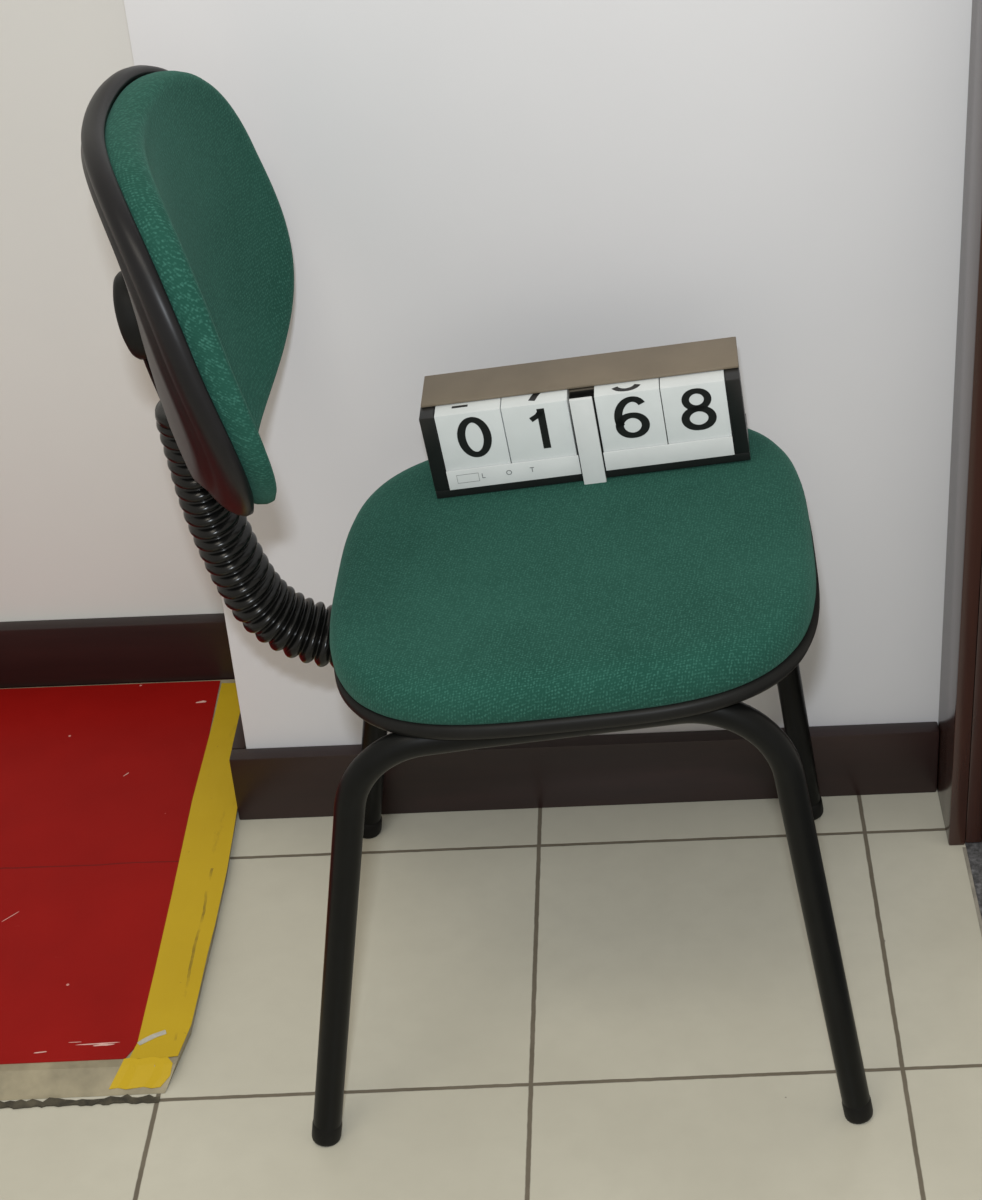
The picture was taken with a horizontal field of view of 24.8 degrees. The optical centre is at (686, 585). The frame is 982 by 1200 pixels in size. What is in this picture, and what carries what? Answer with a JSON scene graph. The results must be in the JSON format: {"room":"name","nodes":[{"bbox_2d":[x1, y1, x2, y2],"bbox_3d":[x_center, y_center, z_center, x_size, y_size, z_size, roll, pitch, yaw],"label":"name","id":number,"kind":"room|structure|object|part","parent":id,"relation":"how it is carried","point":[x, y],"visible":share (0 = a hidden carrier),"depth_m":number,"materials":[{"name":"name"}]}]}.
{"room":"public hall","nodes":[
{"label":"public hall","id":0,"kind":"room"},
{"bbox_2d":[0,0,223,621],"bbox_3d":[-1.449,-1.152,2.002,1.904,2.700,0.582,-2,33,-1],"label":"wall","id":1,"kind":"structure","parent":0,"point":[93,524],"depth_m":2.30,"materials":[{"name":"paint"}]},
{"bbox_2d":[0,613,234,687],"bbox_3d":[-1.408,0.106,2.459,1.903,0.088,0.018,-2,33,-1],"label":"baseboard","id":2,"kind":"structure","parent":1,"relation":"attached to","point":[192,647],"depth_m":2.46,"materials":[{"name":"brown wood"}]},
{"bbox_2d":[0,790,981,1199],"bbox_3d":[-0.997,0.892,1.365,2.628,0.060,3.900,-2,33,-1],"label":"floor","id":3,"kind":"structure","parent":0,"point":[603,1002],"depth_m":2.03,"materials":[{"name":"beige tile"}]},
{"bbox_2d":[0,679,237,1108],"bbox_3d":[-1.102,0.304,2.210,1.292,0.012,0.633,-2,33,-1],"label":"platform","id":4,"kind":"object","parent":3,"relation":"on","point":[98,783],"visible":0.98,"depth_m":2.21,"materials":[{"name":"red paint"}]},
{"bbox_2d":[109,1057,172,1089],"bbox_3d":[-0.486,0.434,1.978,0.054,0.011,0.028,-2,33,-1],"label":"tape","id":5,"kind":"object","parent":4,"relation":"on","point":[132,1073],"visible":1,"depth_m":1.98,"materials":[{"name":"yellow plastic"}]},
{"bbox_2d":[130,683,239,1058],"bbox_3d":[-0.483,0.265,2.231,0.052,0.001,0.581,-2,33,-1],"label":"tape","id":6,"kind":"object","parent":4,"relation":"on","point":[193,909],"visible":0.89,"depth_m":2.17,"materials":[{"name":"yellow plastic"}]},
{"bbox_2d":[81,65,872,1146],"bbox_3d":[-0.146,0.000,1.867,0.582,0.854,0.445,-2,33,-1],"label":"office chair","id":7,"kind":"object","parent":3,"relation":"on","point":[682,595],"visible":0.96,"depth_m":1.75,"materials":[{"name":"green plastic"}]},
{"bbox_3d":[-0.420,-0.211,1.721,0.039,0.072,0.071,-2,33,-1],"label":"knob","id":8,"kind":"part","parent":7,"relation":"part of","materials":[{"name":"black plastic"}]},
{"bbox_3d":[-0.374,-0.230,1.722,0.108,0.290,0.408,-5,33,-5],"label":"backrest","id":9,"kind":"part","parent":7,"relation":"part of","materials":[{"name":"green fabric"}]},
{"bbox_3d":[-0.258,0.081,2.140,0.172,0.419,0.036,3,33,8],"label":"leg","id":10,"kind":"part","parent":7,"relation":"part of","materials":[{"name":"black paint"}]},
{"bbox_3d":[-0.244,0.288,1.820,0.171,0.419,0.035,-7,33,-9],"label":"leg","id":11,"kind":"part","parent":7,"relation":"part of","materials":[{"name":"black paint"}]},
{"bbox_3d":[-0.089,0.105,1.718,0.158,0.040,0.024,-2,33,-1],"label":"rail","id":12,"kind":"part","parent":7,"relation":"part of","materials":[{"name":"black metal"}]},
{"bbox_3d":[-0.094,-0.021,1.839,0.396,0.075,0.402,-2,33,-1],"label":"seat","id":13,"kind":"part","parent":7,"relation":"part of","materials":[{"name":"green fabric"}]},
{"bbox_2d":[419,337,750,498],"bbox_3d":[-0.086,-0.142,1.901,0.278,0.115,0.073,-2,33,0],"label":"display box","id":14,"kind":"object","parent":7,"relation":"on","point":[580,374],"visible":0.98,"depth_m":1.89,"materials":[{"name":"black wood"}]},
{"bbox_3d":[-0.214,-0.119,1.893,0.012,0.073,0.031,-7,35,3],"label":"plate","id":15,"kind":"part","parent":14,"relation":"part of","materials":[{"name":"black plastic"}]},
{"bbox_2d":[434,398,511,471],"bbox_3d":[-0.180,-0.124,1.892,0.063,0.079,0.033,-2,33,0],"label":"number card","id":16,"kind":"object","parent":14,"relation":"on","point":[472,434],"visible":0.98,"depth_m":1.87,"materials":[{"name":"white paper"}]},
{"bbox_2d":[501,389,579,462],"bbox_3d":[-0.123,-0.131,1.889,0.063,0.079,0.032,-2,33,0],"label":"number card","id":17,"kind":"object","parent":14,"relation":"on","point":[538,426],"visible":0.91,"depth_m":1.87,"materials":[{"name":"white paper"}]},
{"bbox_2d":[594,378,667,451],"bbox_3d":[-0.046,-0.140,1.885,0.062,0.079,0.033,-2,33,0],"label":"number card","id":18,"kind":"object","parent":14,"relation":"on","point":[630,415],"visible":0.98,"depth_m":1.86,"materials":[{"name":"white paper"}]},
{"bbox_2d":[660,369,733,445],"bbox_3d":[0.009,-0.147,1.883,0.062,0.078,0.033,-2,33,0],"label":"number card","id":19,"kind":"object","parent":14,"relation":"on","point":[695,405],"visible":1,"depth_m":1.86,"materials":[{"name":"white paper"}]},
{"bbox_3d":[0.043,-0.151,1.881,0.012,0.073,0.031,-7,35,3],"label":"plate","id":20,"kind":"part","parent":14,"relation":"part of","materials":[{"name":"black plastic"}]},
{"bbox_3d":[0.074,0.269,1.819,0.167,0.436,0.033,3,33,7],"label":"leg","id":21,"kind":"part","parent":7,"relation":"part of","materials":[{"name":"black paint"}]},
{"bbox_3d":[0.057,0.061,2.140,0.160,0.436,0.035,-8,34,-10],"label":"leg","id":22,"kind":"part","parent":7,"relation":"part of","materials":[{"name":"black paint"}]},
{"bbox_2d":[123,0,971,748],"bbox_3d":[-0.046,-1.141,1.923,0.896,2.700,0.822,-2,33,-1],"label":"wall","id":23,"kind":"structure","parent":0,"point":[458,185],"depth_m":1.97,"materials":[{"name":"paint"}]},
{"bbox_2d":[232,713,245,749],"bbox_3d":[-0.459,0.139,2.376,0.014,0.078,0.221,-2,33,-1],"label":"baseboard","id":24,"kind":"structure","parent":23,"relation":"attached to","point":[239,739],"depth_m":2.28,"materials":[{"name":"brown wood"}]},
{"bbox_2d":[229,722,938,819],"bbox_3d":[-0.102,0.191,2.281,0.722,0.079,0.018,-2,33,-1],"label":"baseboard","id":25,"kind":"structure","parent":23,"relation":"attached to","point":[889,758],"depth_m":2.27,"materials":[{"name":"brown wood"}]},
{"bbox_2d":[962,847,981,935],"bbox_3d":[0.295,0.526,1.818,0.004,0.001,0.970,-2,33,-1],"label":"trim","id":26,"kind":"structure","parent":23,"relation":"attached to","point":[964,848],"depth_m":2.17,"materials":[{"name":"silver metal"}]},
{"bbox_2d":[965,842,981,917],"bbox_3d":[0.981,0.495,1.892,1.371,0.059,1.080,-2,33,-1],"label":"sill","id":27,"kind":"structure","parent":23,"relation":"attached to","point":[974,850],"depth_m":2.20,"materials":[{"name":"grey stone"}]},
{"bbox_3d":[0.332,-0.908,1.547,0.172,2.700,0.088,-2,33,-1],"label":"wall","id":28,"kind":"structure","parent":0,"visible":0},
{"bbox_2d":[937,0,981,844],"bbox_3d":[0.331,-0.657,1.693,0.189,2.120,0.113,-2,33,-1],"label":"door frame","id":29,"kind":"structure","parent":28,"relation":"in","point":[959,776],"depth_m":2.06,"materials":[{"name":"brown wood"}]}
]}

